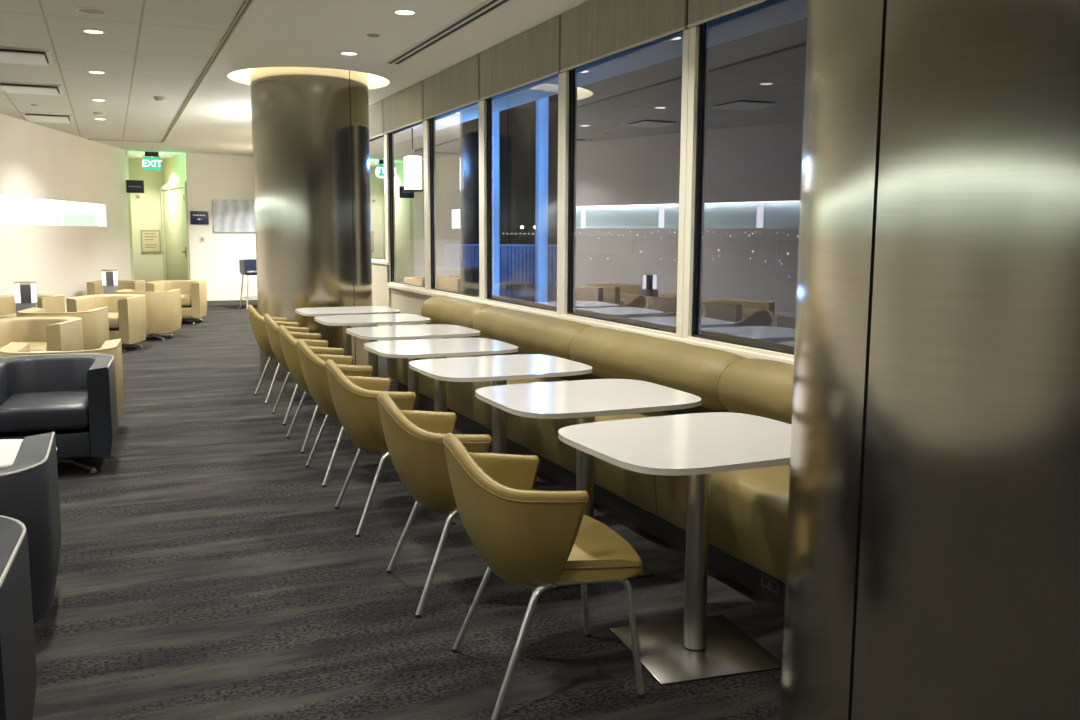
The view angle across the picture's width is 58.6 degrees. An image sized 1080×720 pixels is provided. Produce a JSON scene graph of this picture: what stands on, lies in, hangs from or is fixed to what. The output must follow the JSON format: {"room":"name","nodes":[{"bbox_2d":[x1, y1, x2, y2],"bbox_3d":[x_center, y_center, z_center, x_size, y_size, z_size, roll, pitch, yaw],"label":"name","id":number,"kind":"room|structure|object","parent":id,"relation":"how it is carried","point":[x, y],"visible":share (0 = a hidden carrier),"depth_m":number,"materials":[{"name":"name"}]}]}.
{"room":"airport terminal","nodes":[
{"label":"airport terminal","id":0,"kind":"room"},
{"bbox_2d":[0,113,131,311],"bbox_3d":[-5.380,-0.930,5.579,1.862,3.170,24.686,-2,8,-14],"label":"wall","id":1,"kind":"structure","parent":0,"point":[37,161],"depth_m":14.11,"materials":[{"name":"white paint"}]},
{"bbox_2d":[0,196,106,225],"bbox_3d":[-5.227,-0.927,4.917,1.718,0.360,23.327,-2,8,-15],"label":"niche","id":2,"kind":"object","parent":1,"relation":"attached to","point":[13,210],"visible":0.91,"depth_m":13.92,"materials":[{"name":"white glass"}]},
{"bbox_2d":[87,139,160,142],"bbox_3d":[-9.003,-3.448,14.618,6.060,0.042,0.030,-3,8,-24],"label":"trim","id":3,"kind":"structure","parent":1,"relation":"attached to","point":[87,139],"depth_m":15.59,"materials":[{"name":"beige paint"}]},
{"bbox_2d":[126,180,143,192],"bbox_3d":[-7.452,-3.168,17.575,0.410,0.230,0.042,-3,8,-24],"label":"sign","id":4,"kind":"object","parent":1,"relation":"attached to","point":[132,186],"visible":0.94,"depth_m":17.58,"materials":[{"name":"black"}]},
{"bbox_2d":[125,150,133,279],"bbox_3d":[-8.237,-2.650,18.475,0.690,3.170,2.800,-3,8,-24],"label":"wall","id":5,"kind":"structure","parent":0,"point":[126,151],"depth_m":17.69,"materials":[{"name":"paint"}]},
{"bbox_2d":[128,159,163,291],"bbox_3d":[-8.262,-2.853,20.009,1.900,3.170,0.150,-3,8,-24],"label":"wall","id":6,"kind":"structure","parent":0,"point":[145,209],"depth_m":19.96,"materials":[{"name":"paint"}]},
{"bbox_2d":[140,230,160,252],"bbox_3d":[-8.100,-2.468,20.037,0.380,0.470,0.025,-3,8,-24],"label":"plaque","id":7,"kind":"object","parent":6,"relation":"attached to","point":[150,239],"visible":1,"depth_m":20.03,"materials":[{"name":"brown"}]},
{"bbox_2d":[184,153,257,300],"bbox_3d":[-4.946,-2.712,19.058,3.820,3.170,0.200,-3,8,-24],"label":"wall","id":8,"kind":"structure","parent":0,"point":[215,261],"depth_m":18.43,"materials":[{"name":"white paint"}]},
{"bbox_2d":[160,154,190,279],"bbox_3d":[-7.250,-2.735,19.153,0.192,3.170,2.226,-5,9,-32],"label":"door","id":9,"kind":"structure","parent":8,"relation":"in","point":[173,191],"depth_m":19.12,"materials":[{"name":"paint"}]},
{"bbox_2d":[190,211,208,223],"bbox_3d":[-6.457,-2.698,18.254,0.330,0.250,0.032,-3,8,-24],"label":"wall sign","id":10,"kind":"object","parent":8,"relation":"attached to","point":[196,217],"visible":1,"depth_m":18.24,"materials":[{"name":"blue"}]},
{"bbox_2d":[199,236,204,242],"bbox_3d":[-6.430,-2.295,18.330,0.100,0.120,0.016,-3,8,-24],"label":"light switch","id":11,"kind":"object","parent":8,"relation":"attached to","point":[202,238],"visible":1,"depth_m":18.32,"materials":[{"name":"beige plastic"}]},
{"bbox_2d":[207,300,257,305],"bbox_3d":[-4.905,-1.173,19.164,3.810,0.090,0.015,-3,8,-24],"label":"baseboard","id":12,"kind":"structure","parent":8,"relation":"attached to","point":[222,302],"depth_m":18.68,"materials":[{"name":"grey"}]},
{"bbox_2d":[212,199,254,231],"bbox_3d":[-5.683,-2.779,18.585,1.200,0.620,0.042,-3,8,-24],"label":"wall picture","id":13,"kind":"object","parent":8,"relation":"attached to","point":[228,215],"visible":0.55,"depth_m":18.48,"materials":[{"name":"grey metal"}]},
{"bbox_2d":[0,0,588,159],"bbox_3d":[-3.645,-2.642,7.948,10.400,0.220,28.000,-3,8,-24],"label":"ceiling","id":14,"kind":"structure","parent":0,"point":[217,119],"depth_m":7.83,"materials":[{"name":"paint"}]},
{"bbox_2d":[0,46,53,65],"bbox_3d":[-4.383,-2.523,7.997,0.580,0.036,0.680,-3,8,-24],"label":"ceiling vent","id":15,"kind":"object","parent":14,"relation":"in","point":[13,55],"visible":1,"depth_m":7.94,"materials":[{"name":"beige plastic"}]},
{"bbox_2d":[0,81,62,95],"bbox_3d":[-5.215,-2.773,9.854,0.580,0.036,0.640,-3,8,-24],"label":"ceiling vent","id":16,"kind":"object","parent":14,"relation":"in","point":[8,87],"visible":1,"depth_m":9.76,"materials":[{"name":"beige plastic"}]},
{"bbox_2d":[21,112,72,122],"bbox_3d":[-6.341,-3.117,12.417,0.560,0.036,0.840,-3,8,-24],"label":"ceiling vent","id":17,"kind":"object","parent":14,"relation":"in","point":[32,117],"visible":1,"depth_m":12.27,"materials":[{"name":"beige metal"}]},
{"bbox_2d":[75,7,108,14],"bbox_3d":[-2.983,-2.322,6.410,0.202,0.006,0.202,-3,8,-24],"label":"ceiling speaker","id":18,"kind":"object","parent":14,"relation":"attached to","point":[86,10],"visible":1,"depth_m":6.40,"materials":[{"name":"grey plastic"}]},
{"bbox_2d":[81,29,105,33],"bbox_3d":[-3.276,-2.410,7.063,0.164,0.006,0.164,-3,8,-24],"label":"recessed light","id":19,"kind":"object","parent":14,"relation":"in","point":[92,31],"visible":1,"depth_m":7.05,"materials":[{"name":"beige plastic"}]},
{"bbox_2d":[87,71,105,73],"bbox_3d":[-4.091,-2.654,8.883,0.164,0.006,0.164,-3,8,-24],"label":"recessed light","id":20,"kind":"object","parent":14,"relation":"in","point":[93,72],"visible":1,"depth_m":8.88,"materials":[{"name":"beige plastic"}]},
{"bbox_2d":[93,112,105,115],"bbox_3d":[-5.459,-3.053,11.937,0.157,0.030,0.157,-3,8,-24],"label":"smoke detector","id":21,"kind":"object","parent":14,"relation":"attached to","point":[95,113],"visible":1,"depth_m":11.89,"materials":[{"name":"beige plastic"}]},
{"bbox_2d":[142,152,160,169],"bbox_3d":[-7.213,-3.700,17.909,0.335,0.330,0.080,-3,8,-24],"label":"exit sign","id":22,"kind":"object","parent":14,"relation":"hanging from","point":[151,160],"visible":1,"depth_m":17.89,"materials":[{"name":"green plastic"}]},
{"bbox_2d":[153,96,165,101],"bbox_3d":[-4.159,-2.853,10.527,0.134,0.045,0.134,-3,8,-24],"label":"smoke detector","id":23,"kind":"object","parent":14,"relation":"attached to","point":[156,98],"visible":1,"depth_m":10.49,"materials":[{"name":"beige plastic"}]},
{"bbox_2d":[161,0,252,142],"bbox_3d":[-1.682,-2.249,5.734,0.043,0.062,22.300,-3,8,-24],"label":"trim","id":24,"kind":"structure","parent":14,"relation":"attached to","point":[247,3],"depth_m":8.02,"materials":[{"name":"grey metal"}]},
{"bbox_2d":[339,51,358,54],"bbox_3d":[-1.563,-2.510,7.882,0.164,0.006,0.164,-3,8,-24],"label":"recessed light","id":25,"kind":"object","parent":14,"relation":"in","point":[342,52],"visible":1,"depth_m":7.88,"materials":[{"name":"beige plastic"}]},
{"bbox_2d":[367,34,379,37],"bbox_3d":[-1.239,-2.410,7.158,0.101,0.012,0.101,-3,8,-24],"label":"sprinkler cover","id":26,"kind":"object","parent":14,"relation":"attached to","point":[369,35],"visible":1,"depth_m":7.13,"materials":[{"name":"grey plastic"}]},
{"bbox_2d":[392,9,416,14],"bbox_3d":[-0.898,-2.311,6.397,0.164,0.006,0.164,-3,8,-24],"label":"recessed light","id":27,"kind":"object","parent":14,"relation":"in","point":[397,11],"visible":1,"depth_m":6.39,"materials":[{"name":"beige plastic"}]},
{"bbox_2d":[385,0,511,64],"bbox_3d":[-0.024,-2.193,5.546,0.130,0.008,6.200,-3,8,-24],"label":"ceiling vent","id":28,"kind":"object","parent":14,"relation":"in","point":[489,6],"visible":1,"depth_m":6.92,"materials":[{"name":"metal"}]},
{"bbox_2d":[372,263,440,340],"bbox_3d":[0.888,0.207,5.283,0.160,1.050,18.800,-3,8,-24],"label":"wall","id":29,"kind":"structure","parent":0,"point":[407,302],"depth_m":10.83,"materials":[{"name":"beige paint"}]},
{"bbox_2d":[369,135,386,261],"bbox_3d":[-1.972,-2.088,11.454,0.130,1.785,1.540,-3,8,-24],"label":"window","id":30,"kind":"structure","parent":29,"relation":"in","point":[377,145],"depth_m":11.15,"materials":[{"name":"clear glass"}]},
{"bbox_2d":[369,99,384,139],"bbox_3d":[-2.034,-2.780,11.334,0.033,0.378,1.539,-3,8,-24],"label":"fascia","id":31,"kind":"object","parent":30,"relation":"attached to","point":[376,126],"visible":0.33,"depth_m":10.90,"materials":[{"name":"beige paint"}]},
{"bbox_2d":[372,260,387,264],"bbox_3d":[-2.280,-1.281,12.286,0.182,0.035,3.180,-3,8,-24],"label":"trim","id":32,"kind":"structure","parent":29,"relation":"on","point":[373,261],"depth_m":11.07,"materials":[{"name":"beige paint"}]},
{"bbox_2d":[385,121,426,290],"bbox_3d":[-1.357,-1.784,10.098,0.130,2.025,1.490,-3,8,-24],"label":"window","id":33,"kind":"structure","parent":29,"relation":"in","point":[405,154],"depth_m":10.13,"materials":[{"name":"clear glass"}]},
{"bbox_2d":[383,80,424,133],"bbox_3d":[-1.419,-2.595,9.961,0.033,0.378,1.489,-3,8,-24],"label":"fascia","id":34,"kind":"object","parent":33,"relation":"attached to","point":[402,109],"visible":0.98,"depth_m":9.88,"materials":[{"name":"wood"}]},
{"bbox_2d":[425,101,481,300],"bbox_3d":[-0.741,-1.599,8.721,0.130,2.025,1.550,-3,8,-24],"label":"window","id":35,"kind":"structure","parent":29,"relation":"in","point":[453,150],"depth_m":8.72,"materials":[{"name":"clear glass"}]},
{"bbox_2d":[423,54,479,119],"bbox_3d":[-0.802,-2.410,8.585,0.033,0.378,1.549,-3,8,-24],"label":"fascia","id":36,"kind":"object","parent":35,"relation":"attached to","point":[456,87],"visible":0.98,"depth_m":8.48,"materials":[{"name":"wood"}]},
{"bbox_2d":[481,73,561,315],"bbox_3d":[-0.110,-1.410,7.313,0.130,2.025,1.560,-3,8,-24],"label":"window","id":37,"kind":"structure","parent":29,"relation":"in","point":[506,118],"depth_m":7.53,"materials":[{"name":"clear glass"}]},
{"bbox_2d":[479,15,560,100],"bbox_3d":[-0.171,-2.221,7.176,0.033,0.378,1.559,-3,8,-24],"label":"wall panel","id":38,"kind":"object","parent":37,"relation":"attached to","point":[533,55],"visible":0.98,"depth_m":7.05,"materials":[{"name":"wood"}]},
{"bbox_2d":[388,283,793,364],"bbox_3d":[1.538,0.107,3.795,0.182,0.045,15.600,-3,8,-24],"label":"trim","id":39,"kind":"structure","parent":29,"relation":"on","point":[750,355],"depth_m":5.94,"materials":[{"name":"beige paint"}]},
{"bbox_2d":[561,29,689,338],"bbox_3d":[0.525,-1.219,5.895,0.130,2.025,1.570,-3,8,-24],"label":"window","id":40,"kind":"structure","parent":29,"relation":"in","point":[568,78],"depth_m":6.46,"materials":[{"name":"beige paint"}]},
{"bbox_2d":[560,0,688,72],"bbox_3d":[0.464,-2.030,5.758,0.033,0.378,1.569,-3,8,-24],"label":"wall panel","id":41,"kind":"object","parent":40,"relation":"attached to","point":[592,31],"visible":1,"depth_m":5.78,"materials":[{"name":"wood"}]},
{"bbox_2d":[682,24,794,359],"bbox_3d":[1.161,-1.029,4.477,0.130,2.025,1.560,-3,8,-24],"label":"window","id":42,"kind":"structure","parent":29,"relation":"in","point":[697,34],"depth_m":5.12,"materials":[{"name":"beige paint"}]},
{"bbox_2d":[687,0,771,28],"bbox_3d":[1.099,-1.840,4.341,0.033,0.378,1.559,-3,8,-24],"label":"fascia","id":43,"kind":"object","parent":42,"relation":"attached to","point":[700,12],"visible":1,"depth_m":4.84,"materials":[{"name":"wood"}]},
{"bbox_2d":[33,304,783,719],"bbox_3d":[-3.659,0.411,8.352,10.400,0.200,28.000,-3,8,-24],"label":"floor","id":44,"kind":"structure","parent":0,"point":[205,572],"depth_m":3.77,"materials":[{"name":"grey carpet"}]},
{"bbox_2d":[0,515,36,719],"bbox_3d":[-1.634,0.793,2.326,0.710,0.642,0.732,-3,8,-21],"label":"armchair","id":45,"kind":"object","parent":44,"relation":"on","point":[18,671],"visible":1,"depth_m":2.34,"materials":[{"name":"grey leather"}]},
{"bbox_2d":[0,439,56,469],"bbox_3d":[-2.433,0.633,4.206,0.604,0.458,0.604,-3,8,-24],"label":"side table","id":46,"kind":"object","parent":44,"relation":"on","point":[9,448],"visible":0.18,"depth_m":4.24,"materials":[{"name":"white laminate"}]},
{"bbox_2d":[0,432,61,623],"bbox_3d":[-2.076,0.657,3.338,0.710,0.642,0.732,-3,8,-24],"label":"armchair","id":47,"kind":"object","parent":44,"relation":"on","point":[29,488],"visible":0.54,"depth_m":3.26,"materials":[{"name":"grey leather"}]},
{"bbox_2d":[0,294,64,318],"bbox_3d":[-6.151,-0.453,11.584,0.724,0.642,0.747,0,8,0],"label":"armchair","id":48,"kind":"object","parent":44,"relation":"on","point":[52,303],"visible":0.24,"depth_m":11.52,"materials":[{"name":"beige leather"}]},
{"bbox_2d":[0,313,16,318],"bbox_3d":[-6.151,-0.480,11.511,0.481,0.145,0.609,0,8,0],"label":"seat cushion","id":49,"kind":"object","parent":48,"relation":"on","point":[2,315],"depth_m":11.26,"materials":[{"name":"beige leather"}]},
{"bbox_2d":[0,317,83,350],"bbox_3d":[-4.424,-0.029,8.440,0.710,0.642,0.732,-1,8,-6],"label":"armchair","id":50,"kind":"object","parent":44,"relation":"on","point":[41,333],"visible":0.42,"depth_m":8.49,"materials":[{"name":"beige leather"}]},
{"bbox_2d":[0,342,46,350],"bbox_3d":[-4.417,-0.056,8.369,0.472,0.145,0.597,-1,8,-6],"label":"seat cushion","id":51,"kind":"object","parent":50,"relation":"on","point":[34,346],"depth_m":8.34,"materials":[{"name":"beige leather"}]},
{"bbox_2d":[30,351,61,351],"bbox_3d":[-3.965,0.193,7.479,0.604,0.458,0.604,-3,8,-24],"label":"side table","id":52,"kind":"object","parent":44,"relation":"on","point":[30,351],"visible":0.04,"depth_m":7.71,"materials":[{"name":"white laminate"}]},
{"bbox_2d":[0,353,117,472],"bbox_3d":[-2.951,0.327,5.803,0.724,0.642,0.747,-2,8,-20],"label":"armchair","id":53,"kind":"object","parent":44,"relation":"on","point":[73,397],"visible":0.76,"depth_m":5.60,"materials":[{"name":"grey leather"}]},
{"bbox_2d":[0,390,88,432],"bbox_3d":[-2.927,0.299,5.734,0.481,0.145,0.609,-2,8,-20],"label":"seat cushion","id":54,"kind":"object","parent":53,"relation":"on","point":[21,411],"depth_m":5.51,"materials":[{"name":"grey leather"}]},
{"bbox_2d":[0,339,123,422],"bbox_3d":[-3.264,0.220,6.600,0.710,0.642,0.732,-2,8,-20],"label":"armchair","id":55,"kind":"object","parent":44,"relation":"on","point":[110,347],"visible":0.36,"depth_m":6.56,"materials":[{"name":"beige leather"}]},
{"bbox_2d":[18,307,109,350],"bbox_3d":[-4.745,-0.181,9.580,0.710,0.642,0.732,-1,8,-12],"label":"armchair","id":56,"kind":"object","parent":44,"relation":"on","point":[95,322],"visible":0.38,"depth_m":9.42,"materials":[{"name":"beige leather"}]},
{"bbox_2d":[66,294,146,351],"bbox_3d":[-5.145,-0.446,11.562,0.710,0.642,0.732,0,8,0],"label":"armchair","id":57,"kind":"object","parent":44,"relation":"on","point":[126,312],"visible":0.64,"depth_m":11.37,"materials":[{"name":"beige leather"}]},
{"bbox_2d":[108,312,118,328],"bbox_3d":[-5.145,-0.473,11.490,0.472,0.145,0.597,0,8,0],"label":"seat cushion","id":58,"kind":"object","parent":57,"relation":"on","point":[113,317],"depth_m":11.20,"materials":[{"name":"beige leather"}]},
{"bbox_2d":[87,280,144,294],"bbox_3d":[-6.589,-0.918,15.079,0.710,0.642,0.732,-1,8,-6],"label":"armchair","id":59,"kind":"object","parent":44,"relation":"on","point":[93,287],"visible":0.22,"depth_m":14.89,"materials":[{"name":"beige leather"}]},
{"bbox_2d":[116,289,181,339],"bbox_3d":[-5.202,-0.606,12.774,0.710,0.642,0.732,-1,8,-9],"label":"armchair","id":60,"kind":"object","parent":44,"relation":"on","point":[163,308],"visible":0.68,"depth_m":12.52,"materials":[{"name":"beige leather"}]},
{"bbox_2d":[145,280,206,323],"bbox_3d":[-5.629,-0.905,15.013,0.781,0.642,0.805,-1,8,-8],"label":"armchair","id":61,"kind":"object","parent":44,"relation":"on","point":[193,292],"visible":0.63,"depth_m":14.81,"materials":[{"name":"beige leather"}]},
{"bbox_2d":[181,294,190,305],"bbox_3d":[-5.619,-0.931,14.936,0.519,0.145,0.657,-1,8,-8],"label":"seat cushion","id":62,"kind":"object","parent":61,"relation":"on","point":[185,298],"depth_m":14.65,"materials":[{"name":"beige leather"}]},
{"bbox_2d":[239,259,257,308],"bbox_3d":[-5.300,-1.409,17.860,0.480,0.902,0.440,-5,9,-34],"label":"bar stool","id":63,"kind":"object","parent":44,"relation":"on","point":[247,267],"visible":0.56,"depth_m":17.75,"materials":[{"name":"blue leather"}]},
{"bbox_2d":[247,305,299,403],"bbox_3d":[-2.194,-0.077,8.235,0.567,0.812,0.532,-3,8,-26],"label":"dining chair","id":64,"kind":"object","parent":44,"relation":"on","point":[257,321],"visible":0.46,"depth_m":8.00,"materials":[{"name":"beige leather"}]},
{"bbox_2d":[264,313,321,425],"bbox_3d":[-1.804,0.040,7.366,0.567,0.812,0.532,-3,8,-24],"label":"dining chair","id":65,"kind":"object","parent":44,"relation":"on","point":[271,326],"visible":0.41,"depth_m":7.14,"materials":[{"name":"beige leather"}]},
{"bbox_2d":[250,67,371,381],"bbox_3d":[-2.229,-1.386,9.480,1.109,3.080,1.110,-3,8,-24],"label":"steel column","id":66,"kind":"structure","parent":44,"relation":"on","point":[310,125],"depth_m":9.00,"materials":[{"name":"silver metal"}]},
{"bbox_2d":[278,325,344,453],"bbox_3d":[-1.456,0.159,6.478,0.567,0.812,0.532,-3,8,-25],"label":"dining chair","id":67,"kind":"object","parent":44,"relation":"on","point":[288,342],"visible":0.48,"depth_m":6.25,"materials":[{"name":"beige leather"}]},
{"bbox_2d":[296,339,385,486],"bbox_3d":[-1.127,0.269,5.658,0.567,0.812,0.532,-3,8,-24],"label":"dining chair","id":68,"kind":"object","parent":44,"relation":"on","point":[312,365],"visible":0.59,"depth_m":5.42,"materials":[{"name":"beige leather"}]},
{"bbox_2d":[295,306,399,364],"bbox_3d":[-1.681,-0.068,8.434,0.840,0.745,0.730,-3,8,-24],"label":"dining table","id":69,"kind":"object","parent":44,"relation":"on","point":[353,310],"visible":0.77,"depth_m":8.38,"materials":[{"name":"laminate"}]},
{"bbox_2d":[314,314,430,377],"bbox_3d":[-1.324,0.040,7.637,0.840,0.745,0.730,-3,8,-24],"label":"dining table","id":70,"kind":"object","parent":44,"relation":"on","point":[372,320],"visible":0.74,"depth_m":7.55,"materials":[{"name":"laminate"}]},
{"bbox_2d":[325,359,455,536],"bbox_3d":[-0.765,0.387,4.777,0.567,0.812,0.532,-3,8,-23],"label":"dining chair","id":71,"kind":"object","parent":44,"relation":"on","point":[354,398],"visible":0.69,"depth_m":4.54,"materials":[{"name":"beige leather"}]},
{"bbox_2d":[346,324,480,409],"bbox_3d":[-0.883,0.164,6.714,0.847,0.745,0.739,-3,8,-24],"label":"dining table","id":72,"kind":"object","parent":44,"relation":"on","point":[403,332],"visible":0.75,"depth_m":6.64,"materials":[{"name":"laminate"}]},
{"bbox_2d":[364,338,517,411],"bbox_3d":[-0.601,0.282,5.829,0.840,0.745,0.730,-3,8,-24],"label":"dining table","id":73,"kind":"object","parent":44,"relation":"on","point":[443,347],"visible":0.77,"depth_m":5.74,"materials":[{"name":"laminate"}]},
{"bbox_2d":[377,392,538,617],"bbox_3d":[-0.352,0.514,3.832,0.567,0.812,0.532,-3,8,-21],"label":"dining chair","id":74,"kind":"object","parent":44,"relation":"on","point":[414,438],"visible":0.7,"depth_m":3.59,"materials":[{"name":"beige leather"}]},
{"bbox_2d":[409,354,591,453],"bbox_3d":[-0.210,0.395,4.993,0.843,0.745,0.734,-3,8,-24],"label":"dining table","id":75,"kind":"object","parent":44,"relation":"on","point":[498,369],"visible":0.73,"depth_m":4.90,"materials":[{"name":"laminate"}]},
{"bbox_2d":[443,433,644,719],"bbox_3d":[-0.017,0.618,3.059,0.567,0.812,0.532,-2,8,-18],"label":"dining chair","id":76,"kind":"object","parent":44,"relation":"on","point":[526,536],"visible":1,"depth_m":2.85,"materials":[{"name":"beige leather"}]},
{"bbox_2d":[475,379,701,588],"bbox_3d":[0.192,0.514,4.107,0.840,0.745,0.730,-3,8,-24],"label":"dining table","id":77,"kind":"object","parent":44,"relation":"on","point":[583,400],"visible":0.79,"depth_m":4.02,"materials":[{"name":"laminate"}]},
{"bbox_2d":[387,296,793,608],"bbox_3d":[0.207,0.228,5.813,0.650,0.863,6.328,-3,8,-24],"label":"bench","id":78,"kind":"object","parent":44,"relation":"on","point":[748,511],"visible":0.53,"depth_m":4.71,"materials":[{"name":"leather"}]},
{"bbox_2d":[761,573,779,594],"bbox_3d":[0.894,0.871,3.741,0.006,0.052,0.110,-3,8,-24],"label":"floor outlet","id":79,"kind":"object","parent":78,"relation":"attached to","point":[767,582],"visible":1,"depth_m":3.74,"materials":[{"name":"grey plastic"}]},
{"bbox_2d":[763,577,767,585],"bbox_3d":[0.881,0.867,3.766,0.002,0.028,0.028,-3,8,-24],"label":"socket","id":80,"kind":"object","parent":79,"relation":"attached to","point":[765,579],"depth_m":3.76,"materials":[{"name":"black plastic"}]},
{"bbox_2d":[772,582,776,590],"bbox_3d":[0.903,0.874,3.715,0.002,0.028,0.028,-3,8,-24],"label":"socket","id":81,"kind":"object","parent":79,"relation":"attached to","point":[774,584],"depth_m":3.71,"materials":[{"name":"black plastic"}]},
{"bbox_2d":[558,412,791,685],"bbox_3d":[0.534,0.626,3.271,0.845,0.745,0.736,-3,8,-24],"label":"dining table","id":82,"kind":"object","parent":44,"relation":"on","point":[698,646],"visible":0.9,"depth_m":3.23,"materials":[{"name":"white laminate"}]},
{"bbox_2d":[780,0,1079,719],"bbox_3d":[1.119,-0.382,2.007,1.110,3.080,1.110,-3,8,-24],"label":"steel column","id":83,"kind":"structure","parent":44,"relation":"on","point":[933,551],"depth_m":1.69,"materials":[{"name":"silver metal"}]},
{"bbox_3d":[-5.551,-0.208,10.457,0.604,0.458,0.604,-3,8,-24],"label":"side table","id":84,"kind":"object","parent":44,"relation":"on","visible":0},
{"bbox_2d":[13,281,37,316],"bbox_3d":[-5.536,-0.637,10.373,0.220,0.415,0.220,-3,8,-24],"label":"table lamp","id":85,"kind":"object","parent":84,"relation":"on","point":[25,292],"visible":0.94,"depth_m":10.28,"materials":[{"name":"grey metal"}]},
{"bbox_3d":[-6.111,-0.645,13.735,0.604,0.458,0.604,-3,8,-24],"label":"side table","id":86,"kind":"object","parent":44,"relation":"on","visible":0},
{"bbox_2d":[101,269,117,293],"bbox_3d":[-6.109,-1.078,13.678,0.209,0.415,0.209,-3,8,-24],"label":"table lamp","id":87,"kind":"object","parent":86,"relation":"on","point":[109,276],"visible":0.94,"depth_m":13.59,"materials":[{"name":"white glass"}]},
{"bbox_2d":[534,0,807,100],"bbox_3d":[-3.644,-2.880,7.916,10.600,0.100,28.200,-3,8,-24],"label":"ceiling","id":88,"kind":"structure","parent":0,"point":[774,13],"depth_m":8.90,"materials":[{"name":"paint"}]},
{"label":"outside","id":89,"kind":"structure","parent":0,"visible":0},
{"bbox_2d":[533,240,798,312],"bbox_3d":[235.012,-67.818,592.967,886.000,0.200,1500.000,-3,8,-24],"label":"ground","id":90,"kind":"structure","parent":89,"point":[731,279],"depth_m":235.14,"materials":[{"name":"black concrete"}]},
{"bbox_2d":[530,235,635,253],"bbox_3d":[13.583,-52.845,440.577,59.000,8.100,18.000,-3,8,-24],"label":"building","id":91,"kind":"structure","parent":90,"relation":"on","point":[582,244],"depth_m":437.79,"materials":[{"name":"grey concrete"}]},
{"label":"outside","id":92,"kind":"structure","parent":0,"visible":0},
{"bbox_2d":[530,282,795,345],"bbox_3d":[1.077,-0.510,16.422,8.750,0.250,39.000,-3,8,-24],"label":"deck","id":93,"kind":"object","parent":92,"point":[759,324],"visible":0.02,"depth_m":18.56,"materials":[{"name":"grey"}]},
{"bbox_2d":[535,97,548,303],"bbox_3d":[0.033,-3.298,16.683,0.230,5.200,0.230,-3,8,-24],"label":"post","id":94,"kind":"object","parent":93,"relation":"on","point":[542,105],"visible":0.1,"depth_m":16.69,"materials":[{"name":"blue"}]},
{"bbox_2d":[530,244,556,284],"bbox_3d":[-0.887,-2.528,26.079,3.415,1.200,0.060,0,8,1],"label":"fence","id":95,"kind":"object","parent":93,"relation":"on","point":[552,253],"visible":0.09,"depth_m":26.04,"materials":[{"name":"metal"}]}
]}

